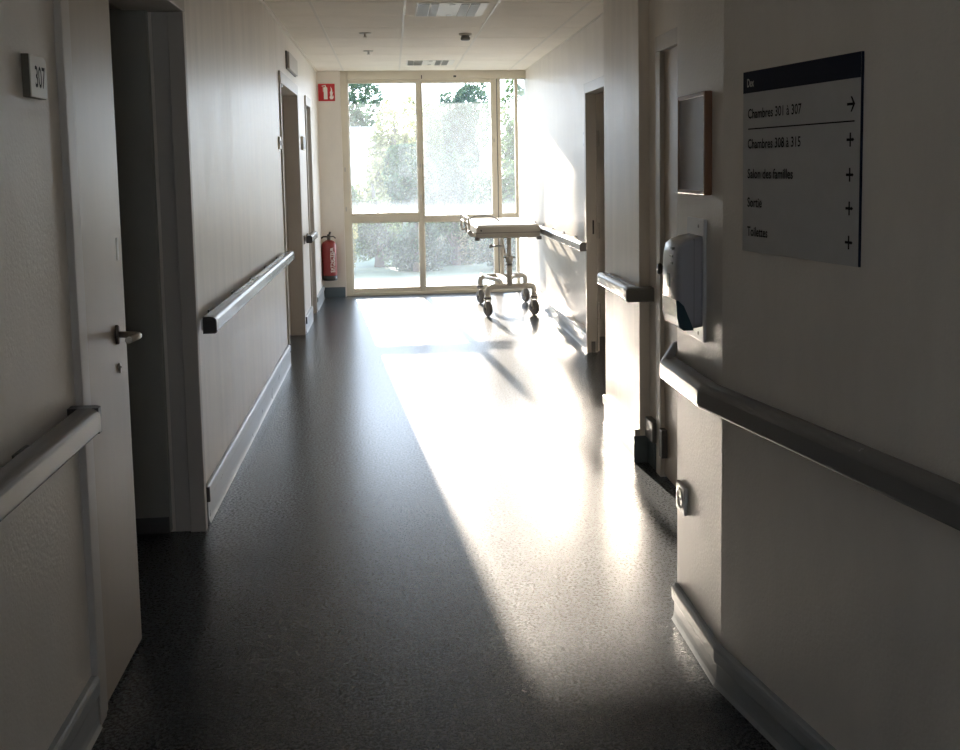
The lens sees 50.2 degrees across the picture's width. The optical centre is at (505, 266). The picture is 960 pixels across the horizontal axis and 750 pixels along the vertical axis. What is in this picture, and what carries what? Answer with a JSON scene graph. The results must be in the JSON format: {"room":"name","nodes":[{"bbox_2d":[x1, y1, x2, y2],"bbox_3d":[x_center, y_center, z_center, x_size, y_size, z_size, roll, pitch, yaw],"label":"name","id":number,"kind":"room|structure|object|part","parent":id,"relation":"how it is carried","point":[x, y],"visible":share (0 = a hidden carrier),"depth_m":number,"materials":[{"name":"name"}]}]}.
{"room":"hospital interior","nodes":[
{"label":"hospital interior","id":0,"kind":"room"},
{"bbox_2d":[0,0,90,749],"bbox_3d":[-0.868,0.204,-0.300,0.208,2.520,5.760,-2,6,-6],"label":"wall","id":1,"kind":"structure","parent":0,"point":[45,663],"depth_m":2.27,"materials":[{"name":"paint"}]},
{"bbox_2d":[21,53,46,99],"bbox_3d":[-1.055,-0.424,2.292,0.019,0.094,0.106,-2,6,-6],"label":"number plate","id":2,"kind":"object","parent":1,"relation":"attached to","point":[33,68],"visible":1,"depth_m":2.26,"materials":[{"name":"white plastic"}]},
{"bbox_2d":[0,405,101,521],"bbox_3d":[-0.743,0.628,-0.036,0.077,0.085,5.175,-2,6,-6],"label":"handrail","id":3,"kind":"object","parent":1,"relation":"attached to","point":[32,465],"visible":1,"depth_m":2.14,"materials":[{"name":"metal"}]},
{"bbox_2d":[48,676,102,749],"bbox_3d":[-0.738,1.383,-0.147,0.022,0.140,5.612,-2,6,-6],"label":"baseboard","id":4,"kind":"structure","parent":1,"relation":"attached to","point":[81,728],"depth_m":2.50,"materials":[{"name":"plastic"}]},
{"bbox_2d":[53,0,207,725],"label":"door","id":5,"kind":"structure","parent":1,"relation":"in","point":[103,53],"depth_m":3.82,"materials":[{"name":"paint"}]},
{"bbox_3d":[-1.096,0.174,2.607,0.051,2.024,0.030,-2,6,-6],"label":"frame post","id":6,"kind":"part","parent":5,"relation":"part of","materials":[{"name":"paint"}]},
{"bbox_3d":[-1.103,0.194,2.912,0.010,0.057,0.029,-2,6,-6],"label":"handle","id":7,"kind":"part","parent":5,"relation":"part of","materials":[{"name":"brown metal"}]},
{"bbox_3d":[-1.060,0.199,2.856,0.068,0.025,0.140,-2,6,-6],"label":"lever","id":8,"kind":"part","parent":5,"relation":"part of","materials":[{"name":"silver metal"}]},
{"bbox_3d":[-1.777,1.026,3.970,0.920,0.063,0.004,-2,6,-6],"label":"kick plate","id":9,"kind":"part","parent":5,"relation":"part of","materials":[{"name":"grey metal"}]},
{"bbox_2d":[109,3,117,8],"bbox_3d":[-2.675,-0.241,4.579,2.295,2.520,0.200,-2,6,-6],"label":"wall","id":10,"kind":"structure","parent":0,"point":[111,6],"depth_m":4.50,"materials":[{"name":"paint"}]},
{"bbox_2d":[118,0,322,531],"bbox_3d":[-1.752,-0.551,7.620,0.220,2.520,7.430,-2,6,-6],"label":"wall","id":11,"kind":"structure","parent":0,"point":[232,61],"depth_m":5.21,"materials":[{"name":"white paint"}]},
{"bbox_2d":[201,251,293,333],"bbox_3d":[-1.365,0.087,5.657,0.087,0.087,3.284,-2,6,-6],"label":"handrail","id":12,"kind":"object","parent":11,"relation":"attached to","point":[217,317],"visible":1,"depth_m":4.81,"materials":[{"name":"metal"}]},
{"bbox_2d":[206,344,291,522],"bbox_3d":[-1.397,0.806,5.833,0.024,0.152,3.428,-2,6,-6],"label":"baseboard","id":13,"kind":"structure","parent":11,"relation":"attached to","point":[219,482],"depth_m":5.11,"materials":[{"name":"plastic"}]},
{"bbox_2d":[278,136,281,149],"bbox_3d":[-1.605,-0.877,7.277,0.013,0.090,0.120,-2,6,-6],"label":"plate","id":14,"kind":"object","parent":11,"relation":"attached to","point":[279,137],"visible":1,"depth_m":7.22,"materials":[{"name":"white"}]},
{"bbox_2d":[260,0,317,72],"bbox_3d":[-1.260,-1.439,3.967,0.028,0.017,14.600,-2,6,-6],"label":"trim","id":15,"kind":"structure","parent":11,"relation":"attached to","point":[263,2],"depth_m":7.85,"materials":[{"name":"beige paint"}]},
{"bbox_2d":[285,51,297,76],"bbox_3d":[-1.723,-1.627,8.248,0.030,0.140,0.730,-2,6,-6],"label":"emergency light","id":16,"kind":"object","parent":11,"relation":"attached to","point":[291,62],"visible":1,"depth_m":8.07,"materials":[{"name":"grey plastic"}]},
{"bbox_2d":[278,70,305,362],"bbox_3d":[-1.765,-0.406,8.122,0.176,2.135,1.394,-2,6,-6],"label":"door","id":17,"kind":"structure","parent":11,"relation":"in","point":[288,90],"depth_m":8.72,"materials":[{"name":"paint"}]},
{"bbox_3d":[-1.666,-0.300,7.463,0.122,2.049,0.047,-2,6,-6],"label":"frame post","id":18,"kind":"part","parent":17,"relation":"part of","materials":[{"name":"paint"}]},
{"bbox_2d":[301,136,305,149],"bbox_3d":[-1.818,-1.106,9.202,0.022,0.120,0.280,-2,6,-6],"label":"plate","id":19,"kind":"object","parent":11,"relation":"attached to","point":[303,139],"visible":1,"depth_m":9.07,"materials":[{"name":"grey plastic"}]},
{"bbox_3d":[-1.806,-1.106,9.181,0.002,0.105,0.225,-2,6,-6],"label":"number panel","id":20,"kind":"part","parent":19,"relation":"part of","materials":[{"name":"grey plastic"}]},
{"bbox_2d":[306,306,313,332],"bbox_3d":[-1.789,0.478,9.329,0.024,0.142,0.754,-2,6,-6],"label":"baseboard","id":21,"kind":"structure","parent":11,"relation":"attached to","point":[309,316],"depth_m":9.29,"materials":[{"name":"plastic"}]},
{"bbox_2d":[304,95,317,312],"bbox_3d":[-1.948,-0.567,9.913,0.141,2.115,0.559,-2,6,-6],"label":"door","id":22,"kind":"structure","parent":11,"relation":"in","point":[307,102],"depth_m":10.09,"materials":[{"name":"paint"}]},
{"bbox_3d":[-1.896,-0.501,9.667,0.087,2.029,0.047,-2,6,-6],"label":"frame post","id":23,"kind":"part","parent":22,"relation":"part of","materials":[{"name":"paint"}]},
{"bbox_2d":[304,231,317,243],"bbox_3d":[-1.772,-0.259,9.287,0.087,0.087,0.662,-2,6,-6],"label":"handrail","id":24,"kind":"object","parent":11,"relation":"attached to","point":[309,238],"visible":1,"depth_m":9.10,"materials":[{"name":"metal"}]},
{"bbox_3d":[-1.757,-0.270,9.299,0.050,0.064,0.640,-2,6,-6],"label":"rail","id":25,"kind":"part","parent":24,"relation":"part of","materials":[{"name":"grey metal"}]},
{"bbox_2d":[317,285,324,310],"bbox_3d":[-1.964,0.332,10.879,0.022,0.140,1.060,-2,6,-6],"label":"baseboard","id":26,"kind":"structure","parent":11,"relation":"attached to","point":[320,297],"depth_m":10.80,"materials":[{"name":"plastic"}]},
{"bbox_2d":[316,71,346,296],"bbox_3d":[-2.147,-0.912,11.407,0.670,2.520,0.220,-2,6,-6],"label":"wall","id":27,"kind":"structure","parent":0,"point":[328,112],"depth_m":11.31,"materials":[{"name":"paint"}]},
{"bbox_2d":[318,84,334,100],"bbox_3d":[-1.964,-1.906,11.219,0.180,0.188,0.006,-2,6,-6],"label":"sign","id":28,"kind":"object","parent":27,"relation":"attached to","point":[326,92],"visible":1,"depth_m":11.22,"materials":[{"name":"red plastic"}]},
{"bbox_2d":[321,232,336,280],"bbox_3d":[-1.945,-0.116,11.301,0.164,0.538,0.171,3,7,34],"label":"fire extinguisher","id":29,"kind":"object","parent":27,"relation":"attached to","point":[329,250],"visible":1,"depth_m":11.24,"materials":[{"name":"red metal"}]},
{"bbox_2d":[324,287,345,297],"bbox_3d":[-1.911,0.290,11.428,0.240,0.115,0.018,-2,6,-6],"label":"baseboard","id":30,"kind":"structure","parent":27,"relation":"attached to","point":[329,292],"depth_m":11.42,"materials":[{"name":"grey plastic"}]},
{"bbox_2d":[265,0,602,70],"bbox_3d":[-0.612,-1.569,4.081,6.843,0.207,14.906,-2,6,-6],"label":"ceiling","id":31,"kind":"structure","parent":0,"point":[509,34],"depth_m":8.11,"materials":[{"name":"paint"}]},
{"bbox_2d":[406,60,454,65],"bbox_3d":[-0.773,-2.079,10.460,0.485,0.013,0.460,-2,6,-6],"label":"recessed light","id":32,"kind":"object","parent":31,"relation":"in","point":[408,62],"visible":1,"depth_m":10.40,"materials":[{"name":"white plastic"}]},
{"bbox_2d":[415,2,488,15],"bbox_3d":[-0.377,-1.747,6.980,0.475,0.013,0.585,-2,6,-6],"label":"recessed light","id":33,"kind":"object","parent":31,"relation":"in","point":[422,8],"visible":1,"depth_m":6.91,"materials":[{"name":"white plastic"}]},
{"bbox_2d":[459,33,471,40],"bbox_3d":[-0.327,-1.852,8.257,0.104,0.056,0.104,-2,6,-6],"label":"smoke detector","id":34,"kind":"object","parent":31,"relation":"attached to","point":[464,36],"visible":1,"depth_m":8.23,"materials":[{"name":"paint"}]},
{"bbox_2d":[92,291,776,749],"bbox_3d":[-0.549,1.074,4.347,6.600,0.120,14.920,-2,6,-6],"label":"floor","id":35,"kind":"structure","parent":0,"point":[433,533],"depth_m":3.62,"materials":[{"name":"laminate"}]},
{"bbox_2d":[460,213,541,315],"bbox_3d":[-0.070,-0.044,10.210,0.746,0.955,1.367,-2,6,-6],"label":"table","id":36,"kind":"object","parent":35,"relation":"on","point":[479,228],"visible":1,"depth_m":9.78,"materials":[{"name":"white metal"}]},
{"bbox_3d":[-0.383,-0.414,10.076,0.092,0.182,1.201,-2,6,-6],"label":"rail","id":37,"kind":"part","parent":36,"relation":"part of","materials":[{"name":"metal"}]},
{"bbox_3d":[-0.096,-0.207,10.431,0.145,0.040,0.040,-2,6,-6],"label":"tilt knob","id":38,"kind":"part","parent":36,"relation":"part of","materials":[{"name":"grey plastic"}]},
{"bbox_2d":[524,15,603,350],"bbox_3d":[0.610,-0.743,9.206,0.200,2.520,5.220,-2,6,-6],"label":"wall","id":39,"kind":"structure","parent":0,"point":[554,85],"depth_m":9.29,"materials":[{"name":"paint"}]},
{"bbox_2d":[528,281,585,348],"bbox_3d":[0.420,0.406,9.792,0.024,0.127,3.834,-2,6,-6],"label":"baseboard","id":40,"kind":"structure","parent":39,"relation":"attached to","point":[574,330],"depth_m":9.01,"materials":[{"name":"plastic"}]},
{"bbox_2d":[534,221,586,250],"bbox_3d":[0.417,-0.312,9.472,0.146,0.087,3.692,-2,6,-6],"label":"handrail","id":41,"kind":"object","parent":39,"relation":"attached to","point":[573,242],"visible":0.73,"depth_m":8.44,"materials":[{"name":"metal"}]},
{"bbox_2d":[525,13,602,70],"bbox_3d":[0.558,-1.909,8.472,0.022,0.009,6.000,-2,6,-6],"label":"trim","id":42,"kind":"structure","parent":39,"relation":"attached to","point":[601,14],"depth_m":8.63,"materials":[{"name":"beige paint"}]},
{"bbox_2d":[584,75,603,352],"bbox_3d":[0.718,-0.303,7.195,0.108,2.030,1.175,-2,6,-6],"label":"door","id":43,"kind":"structure","parent":39,"relation":"in","point":[596,86],"depth_m":7.72,"materials":[{"name":"paint"}]},
{"bbox_2d":[598,92,604,336],"bbox_3d":[1.435,-0.691,8.535,1.650,2.520,0.100,-2,6,-6],"label":"wall","id":44,"kind":"structure","parent":0,"point":[601,188],"depth_m":8.43,"materials":[{"name":"paint"}]},
{"bbox_2d":[603,0,649,435],"bbox_3d":[1.549,-0.377,5.283,1.950,2.520,0.780,-2,6,-6],"label":"wall","id":45,"kind":"structure","parent":0,"point":[625,22],"depth_m":5.02,"materials":[{"name":"white paint"}]},
{"bbox_2d":[603,395,639,459],"bbox_3d":[0.588,0.823,5.282,0.024,0.162,0.774,-2,6,-6],"label":"baseboard","id":46,"kind":"structure","parent":45,"relation":"attached to","point":[619,425],"depth_m":5.26,"materials":[{"name":"paint"}]},
{"bbox_2d":[597,272,653,302],"bbox_3d":[0.599,0.107,5.129,0.167,0.086,0.765,-2,6,-6],"label":"handrail","id":47,"kind":"object","parent":45,"relation":"attached to","point":[629,292],"visible":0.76,"depth_m":4.81,"materials":[{"name":"metal"}]},
{"bbox_3d":[0.554,0.096,5.155,0.050,0.064,0.700,-2,6,-6],"label":"rail","id":48,"kind":"part","parent":47,"relation":"part of","materials":[{"name":"grey metal"}]},
{"bbox_2d":[649,0,676,419],"bbox_3d":[0.841,-0.260,4.194,0.200,2.520,1.260,-2,6,-6],"label":"wall","id":49,"kind":"structure","parent":0,"point":[654,5],"depth_m":4.71,"materials":[{"name":"paint"}]},
{"bbox_2d":[634,416,656,469],"bbox_3d":[0.664,0.831,4.814,0.085,0.235,0.180,-2,6,-6],"label":"stopper","id":50,"kind":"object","parent":49,"relation":"attached to","point":[650,422],"depth_m":4.86,"materials":[{"name":"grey plastic"}]},
{"bbox_2d":[655,27,676,486],"bbox_3d":[0.761,0.018,4.110,0.092,1.985,1.100,-2,6,-6],"label":"door","id":51,"kind":"structure","parent":49,"relation":"in","point":[665,43],"depth_m":4.53,"materials":[{"name":"paint"}]},
{"bbox_3d":[0.693,0.010,4.526,0.048,0.052,0.052,-2,6,-6],"label":"knob","id":52,"kind":"part","parent":51,"relation":"part of","materials":[{"name":"black plastic"}]},
{"bbox_2d":[677,0,959,749],"bbox_3d":[1.974,0.111,0.192,2.240,2.520,6.140,-2,6,-6],"label":"wall","id":53,"kind":"structure","parent":0,"point":[840,596],"depth_m":2.22,"materials":[{"name":"paint"}]},
{"bbox_2d":[676,480,686,515],"bbox_3d":[0.535,0.705,3.119,0.014,0.087,0.090,-2,6,-6],"label":"wall socket","id":54,"kind":"object","parent":53,"relation":"attached to","point":[681,490],"visible":1,"depth_m":3.10,"materials":[{"name":"white plastic"}]},
{"bbox_2d":[662,217,706,342],"bbox_3d":[0.503,0.035,2.905,0.088,0.343,0.160,-2,6,-6],"label":"soap dispenser","id":55,"kind":"object","parent":53,"relation":"attached to","point":[684,255],"visible":1,"depth_m":2.83,"materials":[{"name":"grey plastic"}]},
{"bbox_3d":[0.542,0.034,2.909,0.010,0.343,0.160,-2,6,-6],"label":"plate","id":56,"kind":"part","parent":55,"relation":"part of","materials":[{"name":"grey plastic"}]},
{"bbox_2d":[677,90,711,194],"bbox_3d":[0.529,-0.343,2.880,0.022,0.280,0.265,-2,6,-6],"label":"framed notice","id":57,"kind":"object","parent":53,"relation":"attached to","point":[694,111],"visible":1,"depth_m":2.84,"materials":[{"name":"brown wood"}]},
{"bbox_3d":[0.521,-0.343,2.879,0.001,0.258,0.243,-2,6,-6],"label":"glass","id":58,"kind":"part","parent":57,"relation":"part of","materials":[{"name":"glass"}]},
{"bbox_2d":[671,583,835,749],"bbox_3d":[1.286,1.308,0.417,0.090,0.115,5.818,-2,6,-16],"label":"baseboard","id":59,"kind":"structure","parent":53,"relation":"attached to","point":[771,716],"depth_m":2.65,"materials":[{"name":"plastic"}]},
{"bbox_2d":[742,51,863,266],"bbox_3d":[0.662,-0.239,2.329,0.007,0.442,0.476,-3,6,-16],"label":"sign","id":60,"kind":"object","parent":53,"relation":"attached to","point":[803,121],"visible":1,"depth_m":2.29,"materials":[{"name":"grey plastic"}]},
{"bbox_2d":[660,341,959,530],"bbox_3d":[1.208,0.557,0.501,0.247,0.085,5.956,-2,6,-14],"label":"handrail","id":61,"kind":"object","parent":53,"relation":"attached to","point":[935,496],"visible":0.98,"depth_m":2.17,"materials":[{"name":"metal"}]},
{"label":"outside","id":62,"kind":"structure","parent":0,"visible":0},
{"bbox_2d":[354,191,525,287],"bbox_3d":[-4.514,-2.216,40.593,60.000,0.250,58.260,-2,6,-6],"label":"ground","id":63,"kind":"structure","parent":62,"point":[366,275],"depth_m":14.63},
{"bbox_2d":[352,211,358,267],"bbox_3d":[-2.441,-0.339,14.970,0.543,0.961,0.496,-3,6,-23],"label":"shrub","id":64,"kind":"object","parent":63,"relation":"on","point":[355,228],"visible":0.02,"depth_m":14.91,"materials":[{"name":"green plant"}]},
{"bbox_2d":[351,184,363,247],"bbox_3d":[-3.226,-0.968,19.056,1.271,1.479,0.711,-3,6,-20],"label":"shrub","id":65,"kind":"object","parent":63,"relation":"on","point":[356,205],"visible":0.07,"depth_m":18.99,"materials":[{"name":"green plant"}]},
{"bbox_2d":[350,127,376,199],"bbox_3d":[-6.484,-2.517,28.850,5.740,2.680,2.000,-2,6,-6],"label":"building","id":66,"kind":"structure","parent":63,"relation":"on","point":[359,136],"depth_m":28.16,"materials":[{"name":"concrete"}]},
{"bbox_2d":[348,84,383,183],"bbox_3d":[-4.787,-3.699,32.218,2.105,4.336,2.225,-2,6,-6],"label":"tree","id":67,"kind":"object","parent":63,"relation":"on","point":[357,118],"visible":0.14,"depth_m":31.54,"materials":[{"name":"green plant"}]},
{"bbox_2d":[353,204,401,267],"bbox_3d":[-1.999,-0.464,15.901,0.964,1.015,0.530,-2,6,-6],"label":"shrub","id":68,"kind":"object","parent":63,"relation":"on","point":[376,238],"visible":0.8,"depth_m":15.83,"materials":[{"name":"green plant"}]},
{"bbox_2d":[354,182,403,235],"bbox_3d":[-2.618,-1.045,20.631,1.218,1.306,0.901,-2,6,-6],"label":"shrub","id":69,"kind":"object","parent":63,"relation":"on","point":[373,199],"visible":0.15,"depth_m":20.54,"materials":[{"name":"green plant"}]},
{"bbox_2d":[364,95,427,224],"bbox_3d":[-2.823,-2.692,26.376,1.686,3.398,1.622,-2,6,-6],"label":"tree","id":70,"kind":"object","parent":63,"relation":"on","point":[383,142],"visible":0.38,"depth_m":26.09,"materials":[{"name":"green plant"}]},
{"bbox_2d":[381,143,447,241],"bbox_3d":[-1.712,-1.296,19.279,1.260,2.039,0.900,-2,6,-6],"label":"shrub","id":71,"kind":"object","parent":63,"relation":"on","point":[396,186],"visible":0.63,"depth_m":19.17,"materials":[{"name":"green plant"}]},
{"bbox_2d":[391,211,449,271],"bbox_3d":[-1.268,-0.377,15.173,0.892,0.959,0.494,-2,6,-6],"label":"shrub","id":72,"kind":"object","parent":63,"relation":"on","point":[405,247],"visible":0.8,"depth_m":15.15,"materials":[{"name":"green plant"}]},
{"bbox_2d":[401,102,445,194],"bbox_3d":[-2.610,-3.038,29.882,1.771,3.403,2.350,-2,6,-6],"label":"tree","id":73,"kind":"object","parent":63,"relation":"on","point":[434,139],"visible":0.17,"depth_m":29.07,"materials":[{"name":"green plant"}]},
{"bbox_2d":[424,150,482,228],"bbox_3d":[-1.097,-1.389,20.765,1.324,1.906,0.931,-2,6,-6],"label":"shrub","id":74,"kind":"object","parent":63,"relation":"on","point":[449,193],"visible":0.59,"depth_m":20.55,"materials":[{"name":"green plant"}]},
{"bbox_2d":[424,83,490,205],"bbox_3d":[-1.642,-3.829,32.801,2.583,4.384,3.217,-2,6,-6],"label":"tree","id":75,"kind":"object","parent":63,"relation":"on","point":[459,124],"visible":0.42,"depth_m":32.11,"materials":[{"name":"green plant"}]},
{"bbox_2d":[425,205,490,265],"bbox_3d":[-0.787,-0.471,16.059,1.231,0.961,0.502,-2,6,-6],"label":"shrub","id":76,"kind":"object","parent":63,"relation":"on","point":[456,238],"visible":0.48,"depth_m":16.00,"materials":[{"name":"green plant"}]},
{"bbox_2d":[462,157,525,218],"bbox_3d":[-0.156,-1.216,19.493,1.344,1.708,0.690,-2,6,-6],"label":"shrub","id":77,"kind":"object","parent":63,"relation":"on","point":[508,191],"visible":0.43,"depth_m":19.34,"materials":[{"name":"green plant"}]},
{"bbox_2d":[466,210,525,269],"bbox_3d":[-0.120,-0.390,15.315,0.981,0.920,0.547,-2,6,-6],"label":"shrub","id":78,"kind":"object","parent":63,"relation":"on","point":[486,253],"visible":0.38,"depth_m":15.17,"materials":[{"name":"green plant"}]},
{"bbox_2d":[501,79,524,207],"bbox_3d":[0.533,-3.986,34.111,1.807,4.373,2.510,-2,6,-11],"label":"tree","id":79,"kind":"object","parent":63,"relation":"on","point":[507,140],"visible":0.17,"depth_m":33.38,"materials":[{"name":"green plant"}]},
{"bbox_3d":[-1.412,-2.530,11.336,6.600,0.670,0.220,-2,6,-6],"label":"wall","id":80,"kind":"structure","parent":0,"visible":0},
{"bbox_2d":[340,70,525,295],"bbox_3d":[-0.789,-0.952,11.543,2.120,2.530,0.125,-2,6,-6],"label":"window","id":81,"kind":"structure","parent":80,"relation":"in","point":[419,77],"depth_m":11.49,"materials":[{"name":"paint"}]},
{"bbox_3d":[-1.369,-1.321,11.456,0.758,1.510,0.060,-2,6,-6],"label":"sash","id":82,"kind":"part","parent":81,"relation":"part of","materials":[{"name":"glass"}]},
{"bbox_3d":[-1.349,-0.111,11.573,0.758,0.797,0.060,-2,6,-6],"label":"sash","id":83,"kind":"part","parent":81,"relation":"part of","materials":[{"name":"paint"}]},
{"bbox_3d":[-0.718,0.287,11.679,2.015,0.035,0.105,-2,6,-6],"label":"frame sill","id":84,"kind":"part","parent":81,"relation":"part of","materials":[{"name":"paint"}]},
{"bbox_3d":[-0.520,-1.326,11.535,0.839,1.543,0.090,-2,6,-6],"label":"sash","id":85,"kind":"part","parent":81,"relation":"part of","materials":[{"name":"glass"}]},
{"bbox_3d":[-0.502,-0.129,11.666,0.839,0.788,0.060,-2,6,-6],"label":"sash","id":86,"kind":"part","parent":81,"relation":"part of","materials":[{"name":"paint"}]},
{"bbox_3d":[-0.096,-1.353,11.568,0.009,1.460,0.035,-2,6,-6],"label":"closing rod","id":87,"kind":"part","parent":81,"relation":"part of","materials":[{"name":"grey metal"}]},
{"bbox_3d":[0.127,-0.933,11.663,0.035,2.370,0.095,-2,6,-6],"label":"post","id":88,"kind":"part","parent":81,"relation":"part of","materials":[{"name":"metal"}]}
]}

